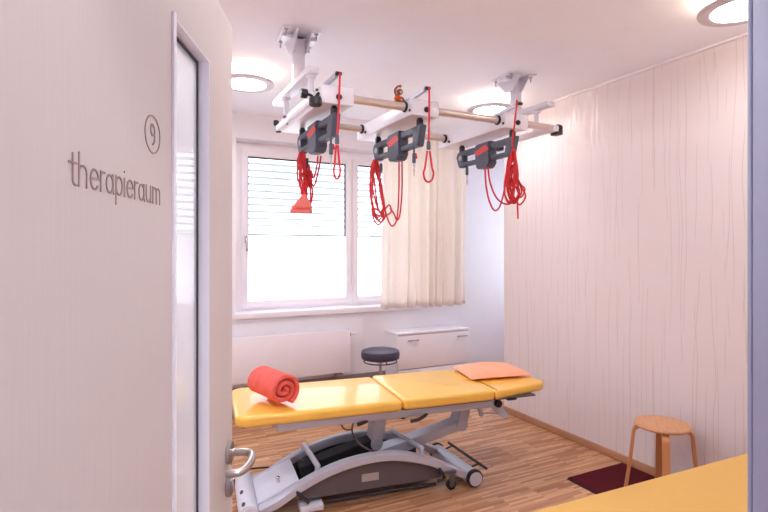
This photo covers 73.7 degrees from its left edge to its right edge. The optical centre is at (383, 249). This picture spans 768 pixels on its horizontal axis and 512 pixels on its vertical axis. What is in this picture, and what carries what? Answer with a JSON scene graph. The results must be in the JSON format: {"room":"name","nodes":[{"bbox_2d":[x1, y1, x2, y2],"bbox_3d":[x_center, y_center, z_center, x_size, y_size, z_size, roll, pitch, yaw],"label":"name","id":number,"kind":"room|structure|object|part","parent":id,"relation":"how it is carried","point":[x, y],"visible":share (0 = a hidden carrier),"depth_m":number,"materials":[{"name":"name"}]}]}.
{"room":"physical therapy room","nodes":[
{"label":"physical therapy room","id":0,"kind":"room"},
{"bbox_2d":[232,113,503,388],"bbox_3d":[-1.166,0.142,4.998,6.200,2.816,0.300,0,0,-27],"label":"wall","id":1,"kind":"structure","parent":0,"point":[482,311],"depth_m":5.71,"materials":[{"name":"paint"}]},
{"bbox_2d":[232,329,355,384],"bbox_3d":[-0.941,1.025,4.864,1.441,0.460,0.140,0,0,-27],"label":"radiator","id":2,"kind":"object","parent":1,"relation":"attached to","point":[305,354],"visible":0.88,"depth_m":4.83,"materials":[{"name":"white metal"}]},
{"bbox_2d":[232,329,345,338],"bbox_3d":[-0.963,0.804,4.824,1.356,0.012,0.061,0,0,-27],"label":"grille","id":3,"kind":"object","parent":2,"relation":"attached to","point":[333,332],"depth_m":4.87,"materials":[{"name":"white metal"}]},
{"bbox_2d":[232,371,385,418],"bbox_3d":[-1.922,1.413,4.442,4.350,0.275,0.015,0,0,-27],"label":"baseboard","id":4,"kind":"structure","parent":1,"relation":"attached to","point":[369,374],"depth_m":5.20,"materials":[{"name":"wood"}]},
{"bbox_2d":[233,141,424,319],"bbox_3d":[-0.550,-0.198,5.321,2.050,1.685,0.385,0,0,-27],"label":"window","id":5,"kind":"structure","parent":1,"relation":"in","point":[278,275],"depth_m":5.21,"materials":[{"name":"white glass"}]},
{"bbox_3d":[-1.312,-0.065,4.883,0.025,0.150,0.075,0,0,-27],"label":"handle","id":6,"kind":"part","parent":5,"relation":"part of","materials":[{"name":"silver metal"}]},
{"bbox_3d":[-0.869,-0.200,5.186,1.130,1.520,0.070,0,0,-27],"label":"sash","id":7,"kind":"part","parent":5,"relation":"part of","materials":[{"name":"white plastic"}]},
{"bbox_3d":[-0.867,0.172,5.184,1.020,0.645,0.004,0,0,-27],"label":"frosted pane","id":8,"kind":"part","parent":5,"relation":"part of","materials":[{"name":"white glass"}]},
{"bbox_3d":[-0.515,0.616,5.252,2.050,0.058,0.230,0,0,-27],"label":"sill","id":9,"kind":"part","parent":5,"relation":"part of","materials":[{"name":"white paint"}]},
{"bbox_3d":[-0.024,-0.200,5.610,0.710,1.520,0.070,0,0,-27],"label":"sash","id":10,"kind":"part","parent":5,"relation":"part of","materials":[{"name":"white plastic"}]},
{"bbox_3d":[-0.023,0.172,5.608,0.600,0.645,0.004,0,0,-27],"label":"frosted pane","id":11,"kind":"part","parent":5,"relation":"part of","materials":[{"name":"white glass"}]},
{"bbox_2d":[232,399,652,511],"bbox_3d":[-0.035,1.600,2.858,6.700,0.100,5.140,0,0,-27],"label":"floor","id":12,"kind":"structure","parent":0,"point":[529,465],"depth_m":3.73,"materials":[{"name":"brown wood"}]},
{"bbox_2d":[361,347,405,418],"bbox_3d":[-0.042,1.242,4.846,0.516,0.615,0.493,0,0,-27],"label":"stool","id":13,"kind":"object","parent":12,"relation":"on","point":[380,355],"visible":0.48,"depth_m":4.70,"materials":[{"name":"black leather"}]},
{"bbox_3d":[-0.034,0.980,4.828,0.364,0.090,0.364,0,0,-27],"label":"seat","id":14,"kind":"part","parent":13,"relation":"part of","materials":[{"name":"black leather"}]},
{"bbox_2d":[232,369,543,511],"bbox_3d":[0.080,1.238,3.494,2.140,0.624,0.668,0,0,-19],"label":"bed","id":15,"kind":"object","parent":12,"relation":"on","point":[374,456],"visible":0.99,"depth_m":3.25,"materials":[{"name":"yellow leather"}]},
{"bbox_2d":[248,366,299,402],"bbox_3d":[-0.680,0.826,3.141,0.197,0.181,0.328,0,0,-41],"label":"rolled towel","id":16,"kind":"object","parent":15,"relation":"on","point":[276,385],"visible":1,"depth_m":3.05,"materials":[{"name":"red fabric"}]},
{"bbox_3d":[-0.678,1.429,3.176,0.240,0.115,0.345,0,0,-19],"label":"plate","id":17,"kind":"part","parent":15,"relation":"part of","materials":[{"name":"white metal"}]},
{"bbox_2d":[296,470,302,479],"bbox_3d":[-0.115,1.450,3.371,0.880,0.080,0.330,0,0,-19],"label":"tray","id":18,"kind":"object","parent":15,"relation":"on","point":[300,475],"depth_m":3.29,"materials":[{"name":"black plastic"}]},
{"bbox_3d":[-0.476,1.445,2.994,0.089,0.087,0.027,0,0,-3],"label":"foot lever","id":19,"kind":"part","parent":15,"relation":"part of","materials":[{"name":"black plastic"}]},
{"bbox_3d":[-0.437,1.519,3.049,0.140,0.038,0.095,0,0,-19],"label":"tread plate","id":20,"kind":"part","parent":15,"relation":"part of","materials":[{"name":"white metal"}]},
{"bbox_2d":[232,377,401,427],"bbox_3d":[-0.461,0.965,3.308,0.997,0.065,0.660,0,0,-19],"label":"cushion","id":21,"kind":"object","parent":15,"relation":"on","point":[329,400],"depth_m":3.13,"materials":[{"name":"yellow leather"}]},
{"bbox_3d":[-0.300,1.327,3.317,0.508,0.186,0.120,0,0,-19],"label":"lift arm","id":22,"kind":"part","parent":15,"relation":"part of"},
{"bbox_3d":[-0.215,1.397,3.548,1.407,0.276,0.068,0,0,-19],"label":"arch rail","id":23,"kind":"part","parent":15,"relation":"part of","materials":[{"name":"silver metal"}]},
{"bbox_3d":[-0.193,1.394,3.561,0.900,0.162,0.006,0,0,-19],"label":"panel","id":24,"kind":"part","parent":15,"relation":"part of","materials":[{"name":"grey metal"}]},
{"bbox_3d":[-0.082,1.397,3.171,1.407,0.276,0.068,0,0,-19],"label":"arch rail","id":25,"kind":"part","parent":15,"relation":"part of","materials":[{"name":"silver metal"}]},
{"bbox_3d":[-0.099,1.038,3.162,0.041,0.066,0.174,0,0,41],"label":"release lever","id":26,"kind":"part","parent":15,"relation":"part of","materials":[{"name":"black plastic"}]},
{"bbox_3d":[-0.084,1.401,3.161,0.110,0.047,0.001,0,0,-19],"label":"type plate","id":27,"kind":"part","parent":15,"relation":"part of","materials":[{"name":"silver metal"}]},
{"bbox_3d":[-0.057,1.394,3.174,0.900,0.162,0.006,0,0,-19],"label":"panel","id":28,"kind":"part","parent":15,"relation":"part of","materials":[{"name":"grey metal"}]},
{"bbox_3d":[-0.045,1.026,3.443,1.460,0.051,0.550,0,0,-19],"label":"under frame","id":29,"kind":"part","parent":15,"relation":"part of","materials":[{"name":"silver metal"}]},
{"bbox_3d":[0.221,1.288,3.500,0.652,0.207,0.120,0,0,-19],"label":"lift arm","id":30,"kind":"part","parent":15,"relation":"part of","materials":[{"name":"silver metal"}]},
{"bbox_3d":[0.239,1.045,3.260,0.061,0.071,0.195,0,0,37],"label":"release lever","id":31,"kind":"part","parent":15,"relation":"part of","materials":[{"name":"black plastic"}]},
{"bbox_2d":[372,369,493,409],"bbox_3d":[0.321,0.960,3.583,0.648,0.068,0.660,0,0,-19],"label":"cushion","id":32,"kind":"object","parent":15,"relation":"on","point":[424,390],"depth_m":3.40,"materials":[{"name":"yellow leather"}]},
{"bbox_2d":[451,362,530,378],"bbox_3d":[0.800,0.891,3.851,0.490,0.069,0.380,0,0,-15],"label":"pillow","id":33,"kind":"object","parent":15,"relation":"on","point":[478,370],"visible":1,"depth_m":3.74,"materials":[{"name":"fabric"}]},
{"bbox_3d":[0.774,1.042,3.479,0.052,0.052,0.035,0,0,-19],"label":"head knob","id":34,"kind":"part","parent":15,"relation":"part of","materials":[{"name":"black plastic"}]},
{"bbox_2d":[453,370,543,398],"bbox_3d":[0.861,0.965,3.772,0.481,0.062,0.642,0,0,-19],"label":"cushion","id":35,"kind":"object","parent":15,"relation":"on","point":[515,387],"depth_m":3.56,"materials":[{"name":"yellow plastic"}]},
{"bbox_2d":[385,324,469,374],"bbox_3d":[0.477,1.197,5.481,0.898,0.706,0.305,0,0,-27],"label":"sideboard","id":36,"kind":"object","parent":12,"relation":"on","point":[442,347],"visible":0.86,"depth_m":5.36,"materials":[{"name":"white paint"}]},
{"bbox_2d":[385,324,469,335],"bbox_3d":[0.473,0.855,5.490,0.898,0.021,0.285,0,0,-27],"label":"countertop","id":37,"kind":"structure","parent":36,"relation":"on","point":[442,328],"depth_m":5.44,"materials":[{"name":"white paint"}]},
{"bbox_3d":[0.530,1.355,5.375,0.886,0.260,0.018,0,0,-27],"label":"flap door","id":38,"kind":"part","parent":36,"relation":"part of","materials":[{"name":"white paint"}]},
{"bbox_3d":[0.530,1.044,5.375,0.886,0.343,0.018,0,0,-27],"label":"flap door","id":39,"kind":"part","parent":36,"relation":"part of","materials":[{"name":"white paint"}]},
{"bbox_2d":[567,463,654,493],"bbox_3d":[1.677,1.544,3.191,0.550,0.011,0.880,0,0,-27],"label":"floor mat","id":40,"kind":"object","parent":12,"relation":"on","point":[609,478],"visible":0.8,"depth_m":3.45,"materials":[{"name":"red rubber"}]},
{"bbox_2d":[624,415,697,486],"bbox_3d":[1.737,1.310,3.193,0.342,0.461,0.342,0,0,-23],"label":"wooden stool","id":41,"kind":"object","parent":40,"relation":"on","point":[663,426],"visible":0.88,"depth_m":3.17,"materials":[{"name":"brown wood"}]},
{"bbox_3d":[1.607,1.321,3.247,0.161,0.438,0.042,0,0,22],"label":"leg","id":42,"kind":"part","parent":41,"relation":"part of","materials":[{"name":"brown wood"}]},
{"bbox_3d":[1.791,1.321,3.323,0.042,0.438,0.161,0,0,22],"label":"leg","id":43,"kind":"part","parent":41,"relation":"part of","materials":[{"name":"brown wood"}]},
{"bbox_3d":[1.737,1.091,3.193,0.322,0.023,0.322,0,0,22],"label":"seat","id":44,"kind":"part","parent":41,"relation":"part of","materials":[{"name":"brown wood"}]},
{"bbox_3d":[1.684,1.321,3.064,0.042,0.438,0.161,0,0,22],"label":"leg","id":45,"kind":"part","parent":41,"relation":"part of","materials":[{"name":"brown wood"}]},
{"bbox_3d":[1.867,1.321,3.140,0.161,0.438,0.042,0,0,22],"label":"leg","id":46,"kind":"part","parent":41,"relation":"part of","materials":[{"name":"brown wood"}]},
{"bbox_2d":[533,454,746,511],"bbox_3d":[1.407,1.250,1.878,1.920,0.600,0.705,0,0,-25],"label":"table","id":47,"kind":"object","parent":12,"relation":"on","point":[719,486],"visible":0.96,"depth_m":1.99,"materials":[{"name":"yellow leather"}]},
{"bbox_2d":[218,0,746,140],"bbox_3d":[0.346,-1.341,2.098,6.700,0.150,6.840,0,0,-27],"label":"ceiling","id":48,"kind":"structure","parent":0,"point":[456,49],"depth_m":3.15,"materials":[{"name":"paint"}]},
{"bbox_2d":[232,65,273,92],"bbox_3d":[-0.976,-1.216,3.628,0.386,0.101,0.386,0,0,-27],"label":"ceiling lamp","id":49,"kind":"object","parent":48,"relation":"attached to","point":[245,78],"visible":0.72,"depth_m":3.55,"materials":[{"name":"white paint"}]},
{"bbox_2d":[232,78,265,90],"bbox_3d":[-0.976,-1.174,3.628,0.286,0.018,0.286,0,0,-27],"label":"diffuser","id":50,"kind":"object","parent":49,"relation":"attached to","point":[238,84],"depth_m":3.61,"materials":[{"name":"white plastic"}]},
{"bbox_2d":[340,117,466,309],"bbox_3d":[0.265,-0.336,5.234,1.550,1.860,0.105,0,0,-27],"label":"curtain","id":51,"kind":"object","parent":48,"relation":"hanging from","point":[423,263],"visible":0.69,"depth_m":5.30,"materials":[{"name":"cream fabric"}]},
{"bbox_3d":[0.265,-1.248,5.235,1.550,0.035,0.024,0,0,-27],"label":"rail","id":52,"kind":"part","parent":51,"relation":"part of","materials":[{"name":"white metal"}]},
{"bbox_2d":[273,25,562,151],"bbox_3d":[0.222,-1.002,3.393,1.870,0.528,0.933,0,0,-27],"label":"frame","id":53,"kind":"object","parent":48,"relation":"hanging from","point":[296,45],"visible":0.82,"depth_m":3.11,"materials":[{"name":"grey metal"}]},
{"bbox_3d":[-0.710,-0.819,3.397,0.050,0.082,0.036,0,0,26],"label":"clamp knob","id":54,"kind":"part","parent":53,"relation":"part of","materials":[{"name":"black plastic"}]},
{"bbox_3d":[-0.622,-0.887,3.257,0.056,0.155,0.056,0,0,-27],"label":"connecting rod","id":55,"kind":"part","parent":53,"relation":"part of","materials":[{"name":"white metal"}]},
{"bbox_3d":[-0.548,-0.980,3.110,0.066,0.036,0.750,0,0,-27],"label":"rail","id":56,"kind":"part","parent":53,"relation":"part of","materials":[{"name":"white metal"}]},
{"bbox_3d":[-0.509,-0.806,3.031,0.050,0.036,0.845,0,0,-27],"label":"rail","id":57,"kind":"part","parent":53,"relation":"part of","materials":[{"name":"white metal"}]},
{"bbox_3d":[-0.505,-1.122,3.025,0.060,0.264,0.060,0,0,-27],"label":"post","id":58,"kind":"part","parent":53,"relation":"part of","materials":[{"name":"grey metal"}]},
{"bbox_3d":[-0.406,-0.825,2.705,0.072,0.050,0.050,0,0,-27],"label":"clamp knob","id":59,"kind":"part","parent":53,"relation":"part of","materials":[{"name":"black plastic"}]},
{"bbox_3d":[-0.402,-0.887,2.819,0.056,0.155,0.056,0,0,-27],"label":"connecting rod","id":60,"kind":"part","parent":53,"relation":"part of","materials":[{"name":"white metal"}]},
{"bbox_3d":[-0.351,-0.777,2.621,0.066,0.078,0.066,0,0,-27],"label":"clamp knob","id":61,"kind":"part","parent":53,"relation":"part of","materials":[{"name":"black plastic"}]},
{"bbox_2d":[282,71,353,133],"bbox_3d":[-0.404,-0.840,3.000,0.204,0.156,0.825,0,0,-27],"label":"beam","id":62,"kind":"structure","parent":53,"relation":"attached to","point":[328,93],"depth_m":2.73,"materials":[{"name":"white metal"}]},
{"bbox_2d":[297,105,340,154],"bbox_3d":[-0.390,-0.664,2.971,0.069,0.217,0.638,0,0,-27],"label":"suspension trainer","id":63,"kind":"object","parent":62,"relation":"hanging from","point":[313,141],"visible":0.88,"depth_m":2.90,"materials":[{"name":"plastic"}]},
{"bbox_2d":[296,151,321,203],"bbox_3d":[-0.463,-0.425,3.171,0.155,0.385,0.095,0,0,-8],"label":"bundle","id":64,"kind":"object","parent":63,"relation":"hanging from","point":[305,177],"visible":0.94,"depth_m":3.15,"materials":[{"name":"fabric"}]},
{"bbox_2d":[290,194,312,212],"bbox_3d":[-0.502,-0.287,3.138,0.144,0.122,0.044,0,0,-27],"label":"pad","id":65,"kind":"object","parent":64,"relation":"hanging from","point":[302,205],"visible":1,"depth_m":3.12,"materials":[{"name":"red fabric"}]},
{"bbox_2d":[329,136,334,167],"bbox_3d":[-0.276,-0.518,2.724,0.032,0.170,0.022,0,0,-8],"label":"cord","id":66,"kind":"object","parent":63,"relation":"hanging from","point":[331,146],"visible":1,"depth_m":2.72,"materials":[{"name":"plastic"}]},
{"bbox_3d":[-0.332,-0.883,2.773,0.038,0.062,0.309,0,0,-31],"label":"rope arm","id":67,"kind":"part","parent":62,"relation":"part of","materials":[{"name":"silver metal"}]},
{"bbox_2d":[333,72,340,179],"bbox_3d":[-0.240,-0.633,2.615,0.045,0.551,0.024,0,0,-27],"label":"rope","id":68,"kind":"object","parent":62,"relation":"hanging from","point":[339,86],"visible":1,"depth_m":2.61,"materials":[{"name":"fabric"}]},
{"bbox_2d":[357,86,438,141],"bbox_3d":[0.074,-0.840,3.240,0.204,0.156,0.825,0,0,-27],"label":"beam","id":69,"kind":"structure","parent":53,"relation":"attached to","point":[392,121],"depth_m":3.08,"materials":[{"name":"white metal"}]},
{"bbox_2d":[373,118,425,161],"bbox_3d":[0.084,-0.664,3.220,0.069,0.217,0.638,0,0,-27],"label":"suspension trainer","id":70,"kind":"object","parent":69,"relation":"hanging from","point":[397,142],"visible":0.97,"depth_m":3.15,"materials":[{"name":"plastic"}]},
{"bbox_2d":[369,159,402,226],"bbox_3d":[0.006,-0.385,3.437,0.200,0.461,0.149,0,0,-27],"label":"bundle","id":71,"kind":"object","parent":70,"relation":"hanging from","point":[377,168],"visible":0.99,"depth_m":3.42,"materials":[{"name":"fabric"}]},
{"bbox_2d":[412,146,416,175],"bbox_3d":[0.180,-0.515,2.975,0.032,0.170,0.022,0,0,-8],"label":"cord","id":72,"kind":"object","parent":70,"relation":"hanging from","point":[414,155],"visible":1,"depth_m":2.97,"materials":[{"name":"plastic"}]},
{"bbox_3d":[0.146,-0.883,3.013,0.038,0.062,0.309,0,0,-31],"label":"rope arm","id":73,"kind":"part","parent":69,"relation":"part of","materials":[{"name":"silver metal"}]},
{"bbox_2d":[423,87,433,182],"bbox_3d":[0.249,-0.641,2.861,0.076,0.533,0.024,0,0,-27],"label":"rope","id":74,"kind":"object","parent":69,"relation":"hanging from","point":[428,147],"visible":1,"depth_m":2.86,"materials":[{"name":"fabric"}]},
{"bbox_2d":[394,85,404,101],"bbox_3d":[0.090,-0.930,3.050,0.077,0.114,0.069,0,0,-27],"label":"plush toy","id":75,"kind":"object","parent":53,"relation":"on","point":[397,98],"visible":0.89,"depth_m":3.05,"materials":[{"name":"orange fabric"}]},
{"bbox_2d":[438,102,527,150],"bbox_3d":[0.673,-0.840,3.541,0.204,0.156,0.825,0,0,-27],"label":"beam","id":76,"kind":"structure","parent":53,"relation":"attached to","point":[481,132],"depth_m":3.41,"materials":[{"name":"white metal"}]},
{"bbox_2d":[457,130,518,169],"bbox_3d":[0.696,-0.664,3.516,0.069,0.217,0.638,0,0,-27],"label":"suspension trainer","id":77,"kind":"object","parent":76,"relation":"hanging from","point":[486,156],"visible":0.82,"depth_m":3.46,"materials":[{"name":"plastic"}]},
{"bbox_2d":[465,166,468,184],"bbox_3d":[0.602,-0.554,3.715,0.022,0.170,0.022,0,0,-27],"label":"cord","id":78,"kind":"object","parent":77,"relation":"hanging from","point":[466,173],"visible":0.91,"depth_m":3.71,"materials":[{"name":"plastic"}]},
{"bbox_2d":[484,100,525,218],"bbox_3d":[0.813,-0.560,3.241,0.305,0.724,0.186,0,0,-27],"label":"bundle","id":79,"kind":"object","parent":77,"relation":"hanging from","point":[510,184],"visible":0.99,"depth_m":3.25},
{"bbox_3d":[0.745,-0.883,3.313,0.038,0.062,0.309,0,0,-31],"label":"rope arm","id":80,"kind":"part","parent":76,"relation":"part of","materials":[{"name":"silver metal"}]},
{"bbox_3d":[0.969,-1.122,3.765,0.060,0.264,0.060,0,0,-27],"label":"post","id":81,"kind":"part","parent":53,"relation":"part of","materials":[{"name":"grey metal"}]},
{"bbox_3d":[0.929,-0.980,3.800,0.066,0.036,0.840,0,0,-27],"label":"rail","id":82,"kind":"part","parent":53,"relation":"part of","materials":[{"name":"white metal"}]},
{"bbox_3d":[1.055,-0.887,3.550,0.056,0.155,0.056,0,0,-27],"label":"connecting rod","id":83,"kind":"part","parent":53,"relation":"part of","materials":[{"name":"white metal"}]},
{"bbox_3d":[0.948,-0.806,3.763,0.050,0.036,0.845,0,0,-27],"label":"rail","id":84,"kind":"part","parent":53,"relation":"part of","materials":[{"name":"white metal"}]},
{"bbox_2d":[467,95,509,114],"bbox_3d":[0.892,-1.216,4.308,0.386,0.101,0.386,0,0,-27],"label":"ceiling lamp","id":85,"kind":"object","parent":48,"relation":"attached to","point":[487,104],"visible":0.77,"depth_m":4.20,"materials":[{"name":"white paint"}]},
{"bbox_2d":[474,106,504,114],"bbox_3d":[0.892,-1.174,4.308,0.286,0.018,0.286,0,0,-27],"label":"diffuser","id":86,"kind":"object","parent":85,"relation":"attached to","point":[486,110],"depth_m":4.26,"materials":[{"name":"white plastic"}]},
{"bbox_2d":[697,0,746,26],"bbox_3d":[1.754,-1.216,2.502,0.386,0.101,0.386,0,0,-27],"label":"ceiling lamp","id":87,"kind":"object","parent":48,"relation":"attached to","point":[717,13],"visible":0.78,"depth_m":2.54,"materials":[{"name":"white paint"}]},
{"bbox_2d":[710,0,746,22],"bbox_3d":[1.754,-1.174,2.502,0.286,0.018,0.286,0,0,-27],"label":"diffuser","id":88,"kind":"object","parent":87,"relation":"attached to","point":[732,11],"depth_m":2.52,"materials":[{"name":"white plastic"}]},
{"bbox_2d":[504,36,746,473],"bbox_3d":[2.067,0.142,3.447,0.300,2.816,3.468,0,0,-27],"label":"wall","id":89,"kind":"structure","parent":0,"point":[625,253],"depth_m":3.63,"materials":[{"name":"paper"}]},
{"bbox_2d":[503,406,654,475],"bbox_3d":[1.925,1.522,3.376,0.018,0.055,3.468,0,0,-27],"label":"baseboard","id":90,"kind":"structure","parent":89,"relation":"attached to","point":[615,455],"depth_m":4.04,"materials":[{"name":"brown wood"}]},
{"bbox_2d":[553,32,746,102],"bbox_3d":[1.923,-1.259,3.375,0.022,0.014,3.468,0,0,-27],"label":"trim","id":91,"kind":"structure","parent":89,"relation":"attached to","point":[744,34],"depth_m":3.47,"materials":[{"name":"white paint"}]},
{"bbox_3d":[0.439,0.142,0.623,5.144,2.816,0.120,0,0,-27],"label":"wall","id":92,"kind":"structure","parent":0,"visible":0},
{"bbox_2d":[0,0,255,511],"bbox_3d":[-0.334,0.496,0.778,0.113,2.092,0.968,0,0,-3],"label":"door","id":93,"kind":"structure","parent":92,"relation":"in","point":[116,115],"depth_m":0.65,"materials":[{"name":"laminate"}]},
{"bbox_3d":[-0.330,0.485,1.171,0.063,0.027,0.116,0,0,-3],"label":"lever","id":94,"kind":"part","parent":93,"relation":"part of","materials":[{"name":"metal"}]},
{"bbox_2d":[747,0,767,511],"bbox_3d":[0.147,0.455,0.485,1.188,2.190,0.190,0,0,-27],"label":"door frame","id":95,"kind":"structure","parent":92,"relation":"attached to","point":[757,10],"depth_m":0.79,"materials":[{"name":"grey metal"}]}
]}

